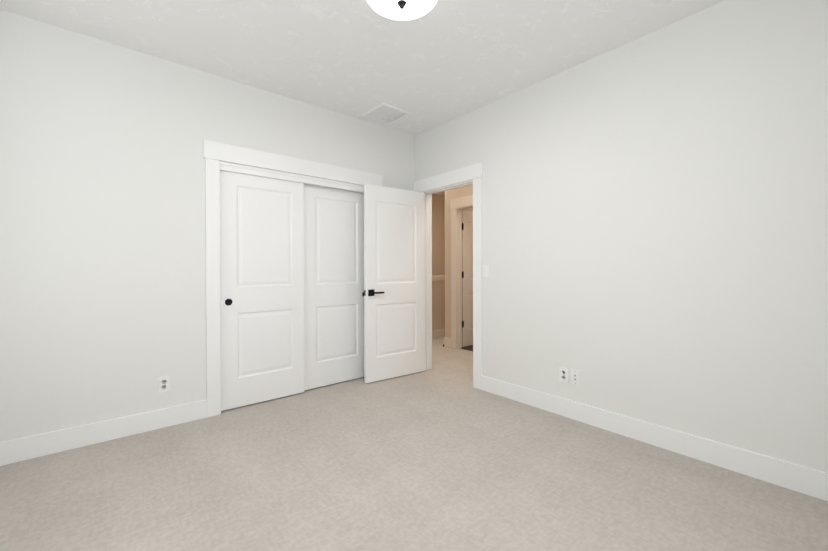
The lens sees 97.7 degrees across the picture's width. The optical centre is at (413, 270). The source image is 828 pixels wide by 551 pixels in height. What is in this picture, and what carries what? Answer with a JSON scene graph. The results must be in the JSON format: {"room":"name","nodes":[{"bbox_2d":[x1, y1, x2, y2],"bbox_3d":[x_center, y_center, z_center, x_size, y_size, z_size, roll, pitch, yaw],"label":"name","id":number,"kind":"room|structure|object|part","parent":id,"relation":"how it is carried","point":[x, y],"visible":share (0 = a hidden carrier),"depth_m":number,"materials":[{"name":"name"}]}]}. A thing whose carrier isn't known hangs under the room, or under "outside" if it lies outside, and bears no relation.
{"room":"empty bedroom","nodes":[
{"label":"empty bedroom","id":0,"kind":"room"},
{"bbox_2d":[0,9,414,441],"bbox_3d":[-1.363,-0.209,3.195,3.730,2.740,0.115,0,0,-40],"label":"wall","id":1,"kind":"structure","parent":0,"point":[102,251],"depth_m":2.50,"materials":[{"name":"white paint"}]},
{"bbox_2d":[0,400,206,465],"bbox_3d":[-2.140,1.097,2.459,1.290,0.140,0.015,0,0,-40],"label":"baseboard","id":2,"kind":"structure","parent":1,"relation":"attached to","point":[30,447],"depth_m":2.45,"materials":[{"name":"white wood"}]},
{"bbox_2d":[158,375,169,392],"bbox_3d":[-1.862,0.843,2.698,0.072,0.117,0.008,0,0,-40],"label":"outlet","id":3,"kind":"object","parent":1,"relation":"attached to","point":[163,383],"visible":1,"depth_m":2.69,"materials":[{"name":"white plastic"}]},
{"bbox_2d":[220,170,304,410],"bbox_3d":[-1.323,0.134,3.206,0.715,2.030,0.039,0,0,-40],"label":"sliding closet door","id":4,"kind":"structure","parent":1,"relation":"in","point":[262,278],"depth_m":3.17,"materials":[{"name":"white wood"}]},
{"bbox_3d":[-1.537,0.260,3.003,0.057,0.057,0.004,0,0,-40],"label":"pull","id":5,"kind":"part","parent":4,"relation":"part of","materials":[{"name":"black metal"}]},
{"bbox_2d":[203,139,381,417],"bbox_3d":[-1.046,0.125,3.463,1.511,2.067,0.116,0,0,-40],"label":"door frame","id":6,"kind":"structure","parent":1,"relation":"attached to","point":[248,170],"depth_m":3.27,"materials":[{"name":"white wood"}]},
{"bbox_2d":[304,183,363,389],"bbox_3d":[-0.786,0.130,3.713,0.751,2.030,0.039,0,0,-40],"label":"sliding closet door","id":7,"kind":"structure","parent":1,"relation":"in","point":[333,285],"depth_m":3.67,"materials":[{"name":"white wood"}]},
{"bbox_2d":[0,0,724,195],"bbox_3d":[0.204,-1.625,3.573,7.000,0.080,6.520,0,0,-40],"label":"ceiling","id":8,"kind":"structure","parent":0,"point":[440,62],"depth_m":2.48,"materials":[{"name":"paint"}]},
{"bbox_2d":[362,103,409,124],"bbox_3d":[-0.283,-1.579,3.653,0.348,0.011,0.354,0,0,-40],"label":"ceiling vent","id":9,"kind":"object","parent":8,"relation":"in","point":[385,113],"visible":0.96,"depth_m":3.64,"materials":[{"name":"white metal"}]},
{"bbox_2d":[367,0,436,19],"bbox_3d":[-0.067,-1.519,2.016,0.403,0.116,0.403,0,0,-40],"label":"lamp","id":10,"kind":"object","parent":8,"relation":"attached to","point":[402,9],"visible":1,"depth_m":2.07,"materials":[{"name":"white glass"}]},
{"bbox_2d":[0,337,827,550],"bbox_3d":[0.212,1.195,3.588,7.000,0.080,6.520,0,0,-40],"label":"floor carpet","id":11,"kind":"object","parent":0,"point":[443,454],"visible":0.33,"depth_m":1.95,"materials":[{"name":"beige carpet"}]},
{"bbox_2d":[432,280,444,330],"bbox_3d":[0.261,0.631,6.098,2.485,1.020,0.120,0,0,-40],"label":"wall","id":12,"kind":"structure","parent":0,"point":[438,305],"depth_m":6.15,"materials":[{"name":"beige paint"}]},
{"bbox_2d":[432,275,444,280],"bbox_3d":[0.267,0.125,6.102,2.505,0.082,0.160,0,0,-40],"label":"trim","id":13,"kind":"structure","parent":12,"relation":"on","point":[438,278],"depth_m":6.13,"materials":[{"name":"beige wood"}]},
{"bbox_2d":[432,329,446,338],"bbox_3d":[0.306,1.071,6.048,2.485,0.140,0.015,0,0,-40],"label":"baseboard","id":14,"kind":"structure","parent":12,"relation":"attached to","point":[440,333],"depth_m":6.13,"materials":[{"name":"beige wood"}]},
{"bbox_2d":[432,194,444,275],"bbox_3d":[-0.370,-0.232,7.038,2.970,2.740,0.115,0,0,-40],"label":"wall","id":15,"kind":"structure","parent":0,"point":[438,235],"depth_m":7.71,"materials":[{"name":"beige paint"}]},
{"bbox_2d":[445,185,472,337],"bbox_3d":[1.678,-0.222,4.129,0.115,2.740,3.626,0,0,-40],"label":"wall","id":16,"kind":"structure","parent":0,"point":[464,191],"depth_m":5.42,"materials":[{"name":"beige paint"}]},
{"bbox_2d":[450,195,472,348],"bbox_3d":[0.907,0.045,5.029,0.138,2.200,0.985,0,0,-40],"label":"door frame","id":17,"kind":"structure","parent":16,"relation":"attached to","point":[460,202],"depth_m":5.31,"materials":[{"name":"beige wood"}]},
{"bbox_2d":[462,210,472,346],"bbox_3d":[1.011,0.114,5.630,0.762,2.030,0.035,0,0,-38],"label":"door","id":18,"kind":"structure","parent":16,"relation":"in","point":[467,262],"depth_m":5.45,"materials":[{"name":"beige wood"}]},
{"bbox_2d":[462,305,462,346],"bbox_3d":[0.713,0.117,5.379,0.014,2.030,0.004,0,0,-38],"label":"door hinge slot","id":19,"kind":"object","parent":18,"relation":"attached to","point":[462,328],"visible":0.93,"depth_m":5.39,"materials":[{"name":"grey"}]},
{"bbox_2d":[460,345,472,350],"bbox_3d":[1.927,1.139,5.258,1.822,0.004,2.226,0,0,-40],"label":"floor","id":20,"kind":"structure","parent":0,"point":[470,348],"depth_m":5.32,"materials":[{"name":"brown wood"}]},
{"bbox_2d":[415,0,827,472],"bbox_3d":[0.844,-0.216,3.380,0.115,2.740,5.025,0,0,-40],"label":"wall","id":21,"kind":"structure","parent":0,"point":[654,227],"depth_m":2.31,"materials":[{"name":"white paint"}]},
{"bbox_2d":[364,183,424,382],"bbox_3d":[-0.195,0.127,3.915,0.764,2.030,0.137,0,0,-37],"label":"entry door","id":22,"kind":"structure","parent":21,"relation":"in","point":[394,282],"depth_m":3.88,"materials":[{"name":"white wood"}]},
{"bbox_3d":[-0.424,0.225,3.745,0.194,0.066,0.137,0,0,-37],"label":"handle","id":23,"kind":"part","parent":22,"relation":"part of","materials":[{"name":"black metal"}]},
{"bbox_2d":[414,162,482,389],"bbox_3d":[0.386,0.052,3.926,0.159,2.200,1.019,0,0,-40],"label":"door frame","id":24,"kind":"structure","parent":21,"relation":"attached to","point":[474,172],"depth_m":3.62,"materials":[{"name":"white wood"}]},
{"bbox_2d":[560,367,567,382],"bbox_3d":[1.192,0.827,2.880,0.008,0.117,0.072,0,0,-40],"label":"outlet","id":25,"kind":"object","parent":21,"relation":"attached to","point":[563,374],"visible":1,"depth_m":2.88,"materials":[{"name":"white plastic"}]},
{"bbox_2d":[571,369,579,385],"bbox_3d":[1.251,0.827,2.808,0.012,0.117,0.072,0,0,-40],"label":"outlet","id":26,"kind":"object","parent":21,"relation":"attached to","point":[575,377],"visible":1,"depth_m":2.81,"materials":[{"name":"white plastic"}]},
{"bbox_2d":[482,375,827,501],"bbox_3d":[1.491,1.087,2.521,0.015,0.140,2.580,0,0,-40],"label":"baseboard","id":27,"kind":"structure","parent":21,"relation":"attached to","point":[796,477],"depth_m":2.28,"materials":[{"name":"white wood"}]}
]}

